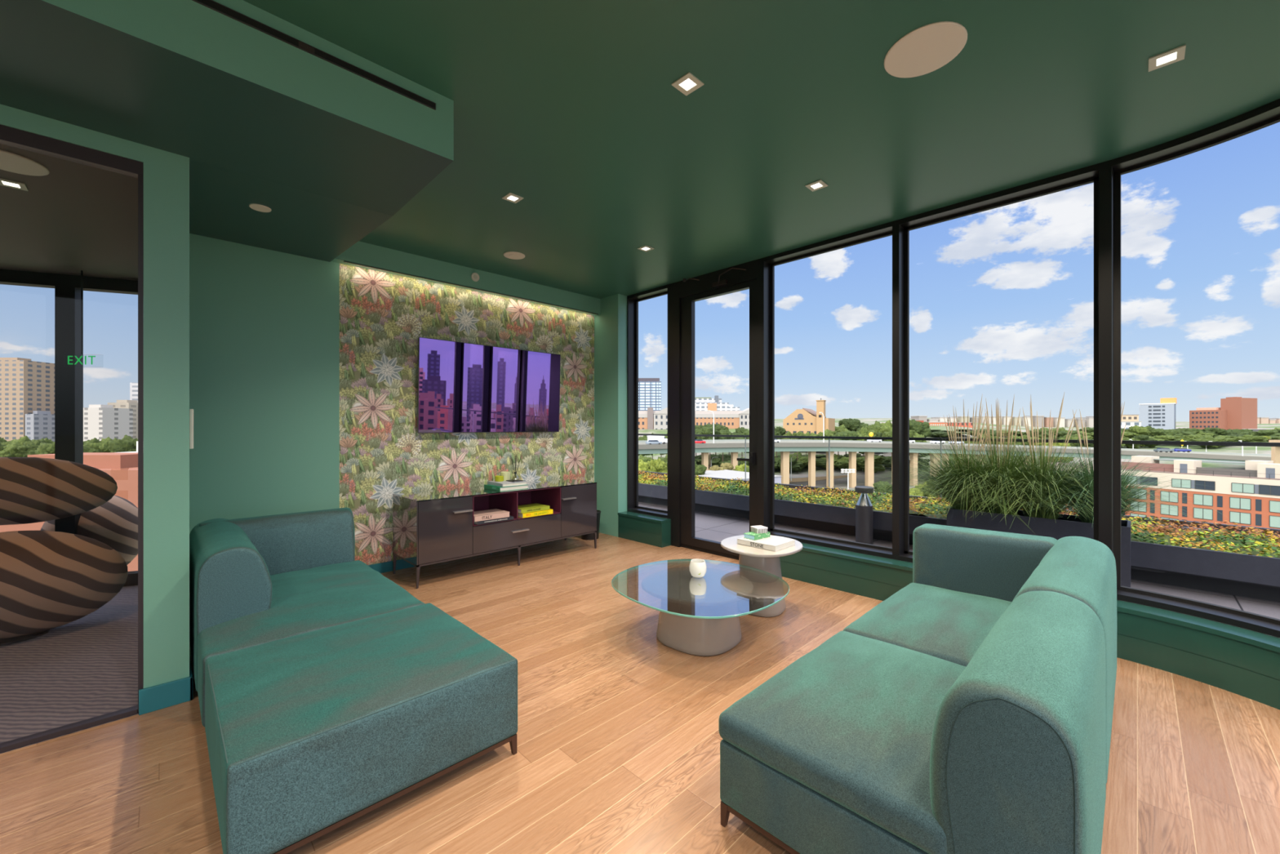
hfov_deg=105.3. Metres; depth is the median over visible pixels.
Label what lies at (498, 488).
book
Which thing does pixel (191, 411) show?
wall control
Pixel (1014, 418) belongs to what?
house
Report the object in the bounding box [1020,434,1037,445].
tree
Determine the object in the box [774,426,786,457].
tree
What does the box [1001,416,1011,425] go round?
house
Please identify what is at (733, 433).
tree
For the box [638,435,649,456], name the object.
tree
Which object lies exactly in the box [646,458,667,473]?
tree
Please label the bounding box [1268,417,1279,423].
house
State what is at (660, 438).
van
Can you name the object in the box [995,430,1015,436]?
tree
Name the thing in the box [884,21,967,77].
ceiling speaker
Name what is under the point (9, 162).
ceiling speaker
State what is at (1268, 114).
window
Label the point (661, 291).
window
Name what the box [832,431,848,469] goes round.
tree
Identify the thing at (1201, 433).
tree
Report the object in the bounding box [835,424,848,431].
tree
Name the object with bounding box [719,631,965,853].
seat cushion
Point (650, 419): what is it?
institution
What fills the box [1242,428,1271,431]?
building
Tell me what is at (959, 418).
house
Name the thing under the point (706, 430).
tree
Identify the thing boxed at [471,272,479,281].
sensor
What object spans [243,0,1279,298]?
ceiling
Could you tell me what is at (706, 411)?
street lamp
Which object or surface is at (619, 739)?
floor
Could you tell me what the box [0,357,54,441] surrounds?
tower block
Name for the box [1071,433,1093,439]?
tree
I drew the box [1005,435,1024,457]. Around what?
tree
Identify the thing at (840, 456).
tree
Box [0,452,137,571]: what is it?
building
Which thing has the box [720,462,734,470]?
tree
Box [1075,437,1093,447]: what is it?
tree
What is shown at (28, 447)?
tree
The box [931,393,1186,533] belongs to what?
grass
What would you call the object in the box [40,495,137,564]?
lounge chair
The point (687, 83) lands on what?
recessed light
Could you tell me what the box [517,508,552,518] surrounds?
book
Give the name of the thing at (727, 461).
tree
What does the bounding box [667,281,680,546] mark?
trim
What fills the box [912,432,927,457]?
tree
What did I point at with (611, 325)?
wall
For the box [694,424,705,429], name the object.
tree
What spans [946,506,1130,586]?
planter box
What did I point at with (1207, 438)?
tree
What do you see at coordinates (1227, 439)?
tree
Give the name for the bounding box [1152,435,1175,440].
tree
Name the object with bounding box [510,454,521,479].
reed diffuser
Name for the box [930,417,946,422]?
house
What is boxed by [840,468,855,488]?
floodlight mast
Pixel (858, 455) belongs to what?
tree
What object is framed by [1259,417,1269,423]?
house
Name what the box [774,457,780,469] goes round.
tree
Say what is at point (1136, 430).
tree
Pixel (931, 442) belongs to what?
car
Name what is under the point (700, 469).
tree
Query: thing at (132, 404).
tower block
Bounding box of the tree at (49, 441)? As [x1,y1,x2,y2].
[44,437,53,443]
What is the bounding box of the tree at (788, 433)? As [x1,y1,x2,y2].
[781,431,791,439]
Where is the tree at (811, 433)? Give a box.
[808,432,821,439]
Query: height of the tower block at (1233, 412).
29.068 m
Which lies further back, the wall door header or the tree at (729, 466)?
the tree at (729, 466)
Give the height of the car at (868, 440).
1.548 m
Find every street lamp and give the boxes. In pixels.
[706,410,714,443]
[791,454,797,480]
[819,412,824,442]
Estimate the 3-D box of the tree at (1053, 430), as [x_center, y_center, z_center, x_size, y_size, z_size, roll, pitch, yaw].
[203.999,3.755,245.417,14.002,7.588,10.798,0,0,31]
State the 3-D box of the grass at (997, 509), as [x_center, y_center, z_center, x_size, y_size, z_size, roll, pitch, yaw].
[3.457,0.282,4.709,1.841,1.176,1.806,0,0,11]
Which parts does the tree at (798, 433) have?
crown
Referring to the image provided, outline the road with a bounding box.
[789,474,860,482]
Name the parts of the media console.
leg, leg, door, handle, frame, drawer, leg, handle, handle, door, leg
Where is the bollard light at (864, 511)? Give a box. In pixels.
[854,485,873,544]
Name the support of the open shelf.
attached to the media console
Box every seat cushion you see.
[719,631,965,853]
[842,582,1012,666]
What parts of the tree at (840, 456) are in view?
crown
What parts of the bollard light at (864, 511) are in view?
post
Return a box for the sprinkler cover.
[248,203,271,212]
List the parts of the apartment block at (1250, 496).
roof railing, bulkhead door, slate panel, slate panel, bulkhead door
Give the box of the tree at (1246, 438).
[1237,434,1268,442]
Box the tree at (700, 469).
[694,460,706,475]
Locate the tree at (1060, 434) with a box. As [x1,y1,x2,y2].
[1056,431,1083,438]
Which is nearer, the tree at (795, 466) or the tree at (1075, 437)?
the tree at (795, 466)
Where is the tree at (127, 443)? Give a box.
[107,434,137,452]
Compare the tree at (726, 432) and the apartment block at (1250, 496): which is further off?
the tree at (726, 432)
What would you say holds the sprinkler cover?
attached to the ceiling soffit
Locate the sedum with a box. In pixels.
[638,470,1279,558]
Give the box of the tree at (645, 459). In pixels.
[639,453,653,462]
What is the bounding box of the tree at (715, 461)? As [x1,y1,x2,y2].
[708,457,724,466]
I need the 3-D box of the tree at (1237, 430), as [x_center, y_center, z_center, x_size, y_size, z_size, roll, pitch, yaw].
[313.694,3.806,257.117,14.695,5.703,14.009,0,0,10]
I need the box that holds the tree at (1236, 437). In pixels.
[1213,435,1239,441]
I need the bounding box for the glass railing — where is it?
[638,433,1279,535]
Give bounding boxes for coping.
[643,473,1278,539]
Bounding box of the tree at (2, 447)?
[0,441,4,450]
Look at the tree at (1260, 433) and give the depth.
230.19 m
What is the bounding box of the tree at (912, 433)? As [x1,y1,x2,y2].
[909,429,915,437]
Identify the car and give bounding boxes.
[645,440,662,444]
[866,439,881,442]
[929,440,945,444]
[948,440,964,444]
[1153,448,1173,452]
[1173,447,1191,452]
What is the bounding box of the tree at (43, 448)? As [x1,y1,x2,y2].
[34,441,54,454]
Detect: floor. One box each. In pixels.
[0,502,1279,853]
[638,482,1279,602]
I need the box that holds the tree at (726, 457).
[710,453,730,461]
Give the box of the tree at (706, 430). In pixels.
[694,426,719,468]
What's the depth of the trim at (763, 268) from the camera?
4.75 m
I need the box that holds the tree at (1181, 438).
[1173,437,1190,441]
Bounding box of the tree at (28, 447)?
[16,437,48,457]
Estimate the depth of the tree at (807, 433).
197.86 m
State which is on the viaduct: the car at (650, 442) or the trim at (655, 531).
the car at (650, 442)
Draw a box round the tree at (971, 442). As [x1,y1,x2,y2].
[963,436,983,444]
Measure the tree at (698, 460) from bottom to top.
5.992 m
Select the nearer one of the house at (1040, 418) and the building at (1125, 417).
the building at (1125, 417)
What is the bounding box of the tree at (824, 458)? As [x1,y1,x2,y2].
[820,457,838,469]
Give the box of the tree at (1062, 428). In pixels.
[1057,426,1072,431]
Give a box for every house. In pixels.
[910,415,927,422]
[927,418,938,422]
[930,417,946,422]
[946,417,957,422]
[951,416,970,422]
[969,417,978,422]
[972,416,991,423]
[991,416,1002,424]
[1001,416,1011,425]
[1011,416,1022,426]
[1021,416,1031,426]
[1024,415,1044,426]
[1044,417,1053,426]
[1053,417,1065,426]
[1064,418,1074,426]
[1073,418,1085,426]
[1075,417,1093,426]
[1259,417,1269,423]
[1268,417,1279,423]
[1268,418,1275,423]
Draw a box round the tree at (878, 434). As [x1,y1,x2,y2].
[875,431,884,440]
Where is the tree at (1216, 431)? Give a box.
[1200,427,1226,437]
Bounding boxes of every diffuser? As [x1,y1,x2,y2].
[191,0,435,110]
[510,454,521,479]
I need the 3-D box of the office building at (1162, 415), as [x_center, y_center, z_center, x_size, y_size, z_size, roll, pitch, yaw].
[351.379,-4.897,331.029,22.400,28.494,16.961,0,0,-41]
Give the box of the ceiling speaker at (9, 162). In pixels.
[0,149,49,176]
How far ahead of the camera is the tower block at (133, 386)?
360.03 m
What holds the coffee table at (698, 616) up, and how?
on the floor at (619, 739)
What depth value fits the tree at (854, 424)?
242.13 m
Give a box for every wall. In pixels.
[189,233,595,573]
[595,293,629,537]
[638,483,1279,586]
[780,542,1279,709]
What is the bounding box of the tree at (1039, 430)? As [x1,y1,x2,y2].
[1029,428,1058,439]
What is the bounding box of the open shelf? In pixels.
[471,486,560,526]
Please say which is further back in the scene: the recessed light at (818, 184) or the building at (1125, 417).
the building at (1125, 417)
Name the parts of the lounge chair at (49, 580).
backrest, seat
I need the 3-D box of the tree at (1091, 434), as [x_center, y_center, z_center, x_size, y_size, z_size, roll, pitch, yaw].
[221.909,4.759,235.937,9.149,5.364,9.294,0,0,-7]
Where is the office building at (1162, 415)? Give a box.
[1138,397,1176,429]
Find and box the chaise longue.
[189,507,517,853]
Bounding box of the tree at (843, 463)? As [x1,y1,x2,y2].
[833,456,862,471]
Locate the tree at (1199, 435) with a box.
[1193,434,1213,437]
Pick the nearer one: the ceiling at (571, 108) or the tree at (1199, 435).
the ceiling at (571, 108)
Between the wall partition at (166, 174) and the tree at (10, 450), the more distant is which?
the tree at (10, 450)
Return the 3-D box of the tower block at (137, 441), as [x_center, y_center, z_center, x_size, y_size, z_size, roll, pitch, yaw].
[-93.642,16.038,99.000,7.722,26.625,18.000,0,0,0]
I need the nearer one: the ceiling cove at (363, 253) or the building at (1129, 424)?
the ceiling cove at (363, 253)
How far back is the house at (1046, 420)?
460.04 m
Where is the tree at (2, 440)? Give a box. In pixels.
[0,436,10,442]
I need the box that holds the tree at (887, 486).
[872,480,892,493]
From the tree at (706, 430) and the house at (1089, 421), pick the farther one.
the house at (1089, 421)
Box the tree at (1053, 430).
[1040,426,1058,439]
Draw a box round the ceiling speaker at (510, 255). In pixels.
[503,251,524,259]
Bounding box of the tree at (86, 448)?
[83,437,104,452]
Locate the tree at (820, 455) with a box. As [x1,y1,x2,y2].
[815,453,826,457]
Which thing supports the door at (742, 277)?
on the floor at (619, 739)
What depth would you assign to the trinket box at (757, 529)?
3.58 m
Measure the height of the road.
1.300 m
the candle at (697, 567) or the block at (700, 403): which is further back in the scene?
the block at (700, 403)
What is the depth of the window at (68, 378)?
4.01 m
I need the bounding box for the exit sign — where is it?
[67,270,95,364]
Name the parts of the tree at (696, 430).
crown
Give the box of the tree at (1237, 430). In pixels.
[1226,428,1253,432]
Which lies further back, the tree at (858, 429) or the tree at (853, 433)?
the tree at (858, 429)
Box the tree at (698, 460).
[694,457,701,465]
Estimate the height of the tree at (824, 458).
5.480 m
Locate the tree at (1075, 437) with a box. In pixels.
[1057,434,1079,446]
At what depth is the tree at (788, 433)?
196.10 m
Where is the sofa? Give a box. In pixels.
[719,523,1116,853]
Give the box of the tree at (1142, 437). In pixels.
[1133,434,1155,447]
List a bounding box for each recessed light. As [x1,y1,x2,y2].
[0,177,28,191]
[502,192,524,203]
[637,244,654,251]
[671,71,704,95]
[804,179,828,191]
[1148,44,1186,71]
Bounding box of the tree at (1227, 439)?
[1214,436,1235,441]
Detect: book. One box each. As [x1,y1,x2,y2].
[473,508,509,521]
[473,515,513,524]
[484,484,528,491]
[487,479,527,486]
[517,502,549,513]
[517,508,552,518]
[737,534,795,551]
[743,531,769,540]
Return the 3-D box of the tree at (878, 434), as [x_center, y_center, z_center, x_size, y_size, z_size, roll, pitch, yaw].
[94.608,8.393,198.460,8.740,14.006,8.332,0,0,20]
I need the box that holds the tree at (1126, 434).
[1120,431,1133,438]
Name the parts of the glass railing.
rail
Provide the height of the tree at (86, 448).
23.983 m
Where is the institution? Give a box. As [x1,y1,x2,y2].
[638,407,749,429]
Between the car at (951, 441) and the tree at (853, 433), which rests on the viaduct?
the car at (951, 441)
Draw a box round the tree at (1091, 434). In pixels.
[1088,431,1093,439]
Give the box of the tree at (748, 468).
[743,466,749,471]
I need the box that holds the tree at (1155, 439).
[1139,435,1164,447]
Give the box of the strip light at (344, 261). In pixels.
[343,260,598,315]
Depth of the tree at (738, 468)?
130.91 m
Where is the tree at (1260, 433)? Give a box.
[1246,429,1279,436]
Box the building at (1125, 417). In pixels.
[1120,414,1138,421]
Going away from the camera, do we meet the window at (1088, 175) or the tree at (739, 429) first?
the window at (1088, 175)
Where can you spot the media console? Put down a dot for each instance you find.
(433, 526)
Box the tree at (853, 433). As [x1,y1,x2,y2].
[843,431,863,439]
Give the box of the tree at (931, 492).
[920,475,946,498]
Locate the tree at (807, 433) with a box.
[803,431,809,456]
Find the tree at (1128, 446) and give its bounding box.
[1124,437,1140,448]
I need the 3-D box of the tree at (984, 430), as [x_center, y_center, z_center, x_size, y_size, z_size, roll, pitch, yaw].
[163.601,3.270,232.245,13.202,4.784,13.848,0,0,38]
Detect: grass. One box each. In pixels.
[856,397,1085,528]
[910,394,1133,521]
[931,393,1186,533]
[1004,402,1217,535]
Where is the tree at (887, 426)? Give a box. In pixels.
[878,419,892,433]
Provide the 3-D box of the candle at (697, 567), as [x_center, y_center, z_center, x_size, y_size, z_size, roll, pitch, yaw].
[0.385,0.941,3.242,0.114,0.106,0.114,0,0,-44]
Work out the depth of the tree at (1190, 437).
210.44 m
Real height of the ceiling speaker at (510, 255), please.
0.013 m
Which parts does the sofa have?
leg, seat, armrest, backrest, backrest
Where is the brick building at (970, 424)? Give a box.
[947,422,972,427]
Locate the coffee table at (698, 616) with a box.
[611,559,789,656]
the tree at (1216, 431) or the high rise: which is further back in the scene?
the high rise
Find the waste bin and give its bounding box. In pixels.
[581,510,600,540]
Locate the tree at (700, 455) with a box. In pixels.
[694,453,715,458]
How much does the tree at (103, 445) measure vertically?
24.310 m
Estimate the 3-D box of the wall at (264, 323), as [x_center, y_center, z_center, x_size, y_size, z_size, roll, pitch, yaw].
[-1.915,-0.275,5.093,4.200,3.250,0.167,0,0,-44]
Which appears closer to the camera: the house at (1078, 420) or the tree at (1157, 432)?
the tree at (1157, 432)
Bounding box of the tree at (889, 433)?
[880,429,892,441]
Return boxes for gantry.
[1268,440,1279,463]
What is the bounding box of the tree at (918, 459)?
[917,457,929,468]
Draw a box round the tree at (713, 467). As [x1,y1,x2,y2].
[708,465,724,470]
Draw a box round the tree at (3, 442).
[0,440,11,445]
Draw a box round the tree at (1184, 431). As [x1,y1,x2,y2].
[1164,427,1203,435]
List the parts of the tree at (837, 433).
crown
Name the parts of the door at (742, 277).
handle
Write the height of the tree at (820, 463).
5.040 m
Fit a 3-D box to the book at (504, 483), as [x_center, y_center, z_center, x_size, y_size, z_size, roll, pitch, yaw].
[-1.330,0.561,4.894,0.270,0.030,0.300,0,0,-44]
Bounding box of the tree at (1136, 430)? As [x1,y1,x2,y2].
[1125,425,1151,438]
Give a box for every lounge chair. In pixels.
[0,457,128,645]
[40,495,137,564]
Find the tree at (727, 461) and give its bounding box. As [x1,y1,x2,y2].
[719,460,742,465]
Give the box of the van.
[647,435,667,444]
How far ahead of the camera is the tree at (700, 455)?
207.30 m
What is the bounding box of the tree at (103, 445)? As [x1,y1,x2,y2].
[84,436,113,452]
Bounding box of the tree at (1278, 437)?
[1267,435,1279,439]
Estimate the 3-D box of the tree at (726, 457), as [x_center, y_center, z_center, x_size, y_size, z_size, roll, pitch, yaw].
[35.235,14.085,207.062,13.669,5.029,13.031,0,0,-15]
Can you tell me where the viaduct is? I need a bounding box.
[638,439,1271,488]
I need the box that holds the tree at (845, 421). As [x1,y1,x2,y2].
[838,417,851,431]
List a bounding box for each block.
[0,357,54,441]
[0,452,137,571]
[25,410,54,441]
[83,404,133,441]
[107,400,137,439]
[126,440,137,452]
[129,382,137,399]
[694,395,739,410]
[1047,455,1279,528]
[1189,396,1257,429]
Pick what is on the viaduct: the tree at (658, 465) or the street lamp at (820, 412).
the street lamp at (820, 412)
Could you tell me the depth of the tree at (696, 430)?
210.16 m
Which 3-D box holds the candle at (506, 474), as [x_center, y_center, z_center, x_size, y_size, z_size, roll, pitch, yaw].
[-1.374,0.502,4.984,0.100,0.088,0.100,0,0,-44]
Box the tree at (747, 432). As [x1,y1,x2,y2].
[736,430,749,453]
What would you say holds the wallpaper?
attached to the wall at (264, 323)
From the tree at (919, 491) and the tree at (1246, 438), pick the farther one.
the tree at (1246, 438)
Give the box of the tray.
[506,480,523,481]
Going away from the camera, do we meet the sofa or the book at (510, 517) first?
the sofa
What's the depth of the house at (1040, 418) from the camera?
460.04 m
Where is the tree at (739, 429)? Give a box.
[733,426,747,456]
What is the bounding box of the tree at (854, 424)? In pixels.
[847,418,862,431]
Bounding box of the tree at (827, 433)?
[817,429,833,439]
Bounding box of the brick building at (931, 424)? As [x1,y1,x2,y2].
[928,422,947,426]
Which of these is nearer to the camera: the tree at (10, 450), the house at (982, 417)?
the tree at (10, 450)
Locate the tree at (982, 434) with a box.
[978,434,992,444]
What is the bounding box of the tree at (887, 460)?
[881,456,891,467]
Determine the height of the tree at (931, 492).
10.133 m
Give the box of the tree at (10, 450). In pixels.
[0,435,37,457]
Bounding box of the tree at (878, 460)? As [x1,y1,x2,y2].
[856,455,885,472]
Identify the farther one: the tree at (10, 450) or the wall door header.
the tree at (10, 450)
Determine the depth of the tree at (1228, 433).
241.54 m
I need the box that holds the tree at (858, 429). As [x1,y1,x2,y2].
[856,423,868,431]
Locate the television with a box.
[417,337,560,432]
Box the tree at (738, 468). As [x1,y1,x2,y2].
[733,463,748,471]
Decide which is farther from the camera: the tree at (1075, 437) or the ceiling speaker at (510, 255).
the tree at (1075, 437)
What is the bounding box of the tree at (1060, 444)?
[1040,442,1074,462]
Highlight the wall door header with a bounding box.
[0,103,143,164]
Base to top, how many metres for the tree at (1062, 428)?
8.009 m
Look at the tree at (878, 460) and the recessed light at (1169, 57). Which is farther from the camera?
the tree at (878, 460)
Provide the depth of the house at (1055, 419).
460.04 m
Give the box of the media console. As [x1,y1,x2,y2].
[392,478,596,588]
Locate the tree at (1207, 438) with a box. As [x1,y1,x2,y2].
[1190,435,1226,448]
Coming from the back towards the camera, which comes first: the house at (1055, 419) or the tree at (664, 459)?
the house at (1055, 419)
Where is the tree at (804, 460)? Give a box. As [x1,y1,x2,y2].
[779,451,808,471]
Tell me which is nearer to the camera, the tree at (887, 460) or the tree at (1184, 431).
the tree at (887, 460)
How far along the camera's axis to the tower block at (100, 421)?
303.03 m
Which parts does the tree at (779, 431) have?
crown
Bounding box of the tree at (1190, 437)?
[1180,434,1203,440]
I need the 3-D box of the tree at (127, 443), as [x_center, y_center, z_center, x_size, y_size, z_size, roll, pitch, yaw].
[-211.486,15.729,203.138,13.354,25.242,17.317,0,0,-43]
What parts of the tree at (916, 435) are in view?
crown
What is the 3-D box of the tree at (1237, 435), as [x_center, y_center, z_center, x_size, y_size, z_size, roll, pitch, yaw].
[268.162,5.276,217.713,12.908,4.091,13.540,0,0,4]
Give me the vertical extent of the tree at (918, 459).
4.353 m
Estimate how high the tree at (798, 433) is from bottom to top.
16.423 m
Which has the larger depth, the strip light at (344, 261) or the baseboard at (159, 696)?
the strip light at (344, 261)
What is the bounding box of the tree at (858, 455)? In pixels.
[843,453,862,457]
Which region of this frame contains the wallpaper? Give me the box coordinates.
[339,262,594,564]
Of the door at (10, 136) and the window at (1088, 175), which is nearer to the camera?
the door at (10, 136)
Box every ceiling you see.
[0,143,137,280]
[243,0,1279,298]
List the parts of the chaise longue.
armrest, backrest, seat, leg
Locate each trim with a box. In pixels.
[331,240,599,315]
[617,511,671,547]
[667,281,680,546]
[756,257,770,531]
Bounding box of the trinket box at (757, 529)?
[750,524,768,533]
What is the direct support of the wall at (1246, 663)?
on the floor at (619, 739)
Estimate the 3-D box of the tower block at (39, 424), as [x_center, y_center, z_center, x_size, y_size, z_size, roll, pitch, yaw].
[-375.336,9.641,309.000,5.378,39.418,18.000,0,0,0]
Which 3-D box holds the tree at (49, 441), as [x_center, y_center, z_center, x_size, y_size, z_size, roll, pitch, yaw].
[-265.153,16.518,217.137,13.354,23.664,17.317,0,0,-19]
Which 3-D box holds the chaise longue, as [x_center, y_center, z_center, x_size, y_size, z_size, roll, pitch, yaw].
[-1.688,0.972,2.559,0.958,0.756,2.450,0,0,-44]
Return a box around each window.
[0,269,137,586]
[626,284,667,518]
[764,221,892,559]
[892,160,1113,562]
[1111,98,1279,637]
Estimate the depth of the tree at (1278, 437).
205.92 m
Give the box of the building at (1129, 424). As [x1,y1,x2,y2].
[1120,421,1142,429]
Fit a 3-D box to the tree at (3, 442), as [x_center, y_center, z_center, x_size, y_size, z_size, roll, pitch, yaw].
[-298.035,17.079,232.237,12.831,22.542,12.631,0,0,-7]
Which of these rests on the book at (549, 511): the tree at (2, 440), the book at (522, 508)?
the book at (522, 508)
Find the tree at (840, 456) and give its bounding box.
[833,453,843,468]
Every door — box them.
[0,124,143,753]
[679,259,756,559]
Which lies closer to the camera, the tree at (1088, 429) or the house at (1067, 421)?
the tree at (1088, 429)
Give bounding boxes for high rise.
[638,377,661,410]
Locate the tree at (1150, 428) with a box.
[1140,425,1155,436]
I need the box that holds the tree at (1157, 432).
[1151,428,1182,435]
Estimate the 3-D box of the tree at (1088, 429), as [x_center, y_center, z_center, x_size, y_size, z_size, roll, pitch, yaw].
[239.514,3.645,258.783,12.270,7.273,13.501,0,0,-43]
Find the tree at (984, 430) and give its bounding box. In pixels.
[968,428,999,436]
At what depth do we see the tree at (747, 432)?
198.73 m
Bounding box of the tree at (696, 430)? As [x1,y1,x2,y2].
[694,428,702,455]
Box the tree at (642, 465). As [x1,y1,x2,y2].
[638,458,648,471]
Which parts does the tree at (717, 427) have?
crown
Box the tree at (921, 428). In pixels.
[909,418,932,437]
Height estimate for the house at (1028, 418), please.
11.232 m
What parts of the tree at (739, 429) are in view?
crown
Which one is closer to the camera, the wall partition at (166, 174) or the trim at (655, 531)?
the wall partition at (166, 174)
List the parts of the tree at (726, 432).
crown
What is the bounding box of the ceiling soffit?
[0,0,453,262]
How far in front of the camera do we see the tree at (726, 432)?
198.34 m
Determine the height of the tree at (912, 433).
14.182 m
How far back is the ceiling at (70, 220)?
2.98 m
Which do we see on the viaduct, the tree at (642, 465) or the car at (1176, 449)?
the car at (1176, 449)
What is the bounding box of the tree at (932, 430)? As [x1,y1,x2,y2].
[930,429,946,432]
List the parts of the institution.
cornice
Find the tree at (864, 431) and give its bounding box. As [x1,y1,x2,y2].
[855,426,876,456]
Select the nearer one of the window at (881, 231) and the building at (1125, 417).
the window at (881, 231)
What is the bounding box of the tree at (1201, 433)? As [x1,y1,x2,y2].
[1196,431,1214,436]
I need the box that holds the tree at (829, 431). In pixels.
[826,428,836,434]
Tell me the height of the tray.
0.008 m
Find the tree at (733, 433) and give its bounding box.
[732,432,742,439]
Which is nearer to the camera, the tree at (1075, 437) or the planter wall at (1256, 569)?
the planter wall at (1256, 569)
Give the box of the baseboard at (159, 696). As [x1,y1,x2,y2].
[138,652,192,715]
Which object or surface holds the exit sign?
hanging from the ceiling at (70, 220)
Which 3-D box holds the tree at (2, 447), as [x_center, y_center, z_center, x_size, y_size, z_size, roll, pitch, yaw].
[-282.214,16.744,210.934,12.631,23.211,12.831,0,0,-12]
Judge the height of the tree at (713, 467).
9.409 m
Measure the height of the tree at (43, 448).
23.941 m
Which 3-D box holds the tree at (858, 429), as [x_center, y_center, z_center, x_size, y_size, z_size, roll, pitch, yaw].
[108.004,3.309,234.093,9.253,10.063,8.410,0,0,-4]
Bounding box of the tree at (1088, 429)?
[1079,426,1093,432]
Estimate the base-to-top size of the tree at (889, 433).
15.141 m
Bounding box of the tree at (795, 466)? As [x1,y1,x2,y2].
[777,457,804,471]
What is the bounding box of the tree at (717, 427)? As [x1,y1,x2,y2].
[705,423,728,454]
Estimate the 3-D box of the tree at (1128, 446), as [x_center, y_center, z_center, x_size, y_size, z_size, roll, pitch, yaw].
[212.839,7.094,211.849,7.072,5.106,9.171,0,0,40]
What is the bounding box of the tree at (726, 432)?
[717,429,734,462]
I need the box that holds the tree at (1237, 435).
[1227,434,1243,436]
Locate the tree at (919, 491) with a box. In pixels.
[909,488,924,496]
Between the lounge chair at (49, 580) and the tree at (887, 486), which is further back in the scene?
the tree at (887, 486)
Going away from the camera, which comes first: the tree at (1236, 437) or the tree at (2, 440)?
the tree at (1236, 437)
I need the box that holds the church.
[782,400,835,434]
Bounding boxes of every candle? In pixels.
[494,475,503,481]
[500,471,510,480]
[688,559,706,577]
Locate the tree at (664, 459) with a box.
[657,453,667,462]
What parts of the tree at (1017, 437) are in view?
crown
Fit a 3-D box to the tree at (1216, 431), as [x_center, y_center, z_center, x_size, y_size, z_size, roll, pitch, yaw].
[287.189,3.600,245.075,9.959,6.931,10.958,0,0,41]
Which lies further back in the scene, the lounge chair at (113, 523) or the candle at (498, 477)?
the candle at (498, 477)
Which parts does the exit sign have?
stem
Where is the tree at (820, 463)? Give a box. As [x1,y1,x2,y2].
[804,457,826,467]
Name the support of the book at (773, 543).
on the side table at (768, 588)
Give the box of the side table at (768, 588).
[720,534,803,617]
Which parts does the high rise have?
crown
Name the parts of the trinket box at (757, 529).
lid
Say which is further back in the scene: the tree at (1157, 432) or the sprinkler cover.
the tree at (1157, 432)
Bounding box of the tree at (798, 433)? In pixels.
[791,431,806,472]
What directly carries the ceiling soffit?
attached to the ceiling at (571, 108)
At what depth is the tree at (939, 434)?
229.41 m
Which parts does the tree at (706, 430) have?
crown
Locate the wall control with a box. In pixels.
[189,408,193,448]
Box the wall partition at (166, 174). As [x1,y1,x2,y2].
[143,144,189,688]
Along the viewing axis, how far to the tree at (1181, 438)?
211.39 m
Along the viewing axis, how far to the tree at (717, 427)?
216.46 m
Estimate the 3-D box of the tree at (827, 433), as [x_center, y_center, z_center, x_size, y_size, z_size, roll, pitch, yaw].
[74.160,9.024,193.543,8.226,16.125,6.343,0,0,-32]
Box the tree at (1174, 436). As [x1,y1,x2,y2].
[1164,434,1182,440]
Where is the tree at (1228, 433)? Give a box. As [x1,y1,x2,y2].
[1223,431,1233,435]
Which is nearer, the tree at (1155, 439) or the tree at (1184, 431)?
the tree at (1155, 439)
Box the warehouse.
[694,469,781,483]
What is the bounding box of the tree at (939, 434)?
[929,431,954,437]
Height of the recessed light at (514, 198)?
0.006 m
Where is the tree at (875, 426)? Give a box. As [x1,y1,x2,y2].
[864,420,880,431]

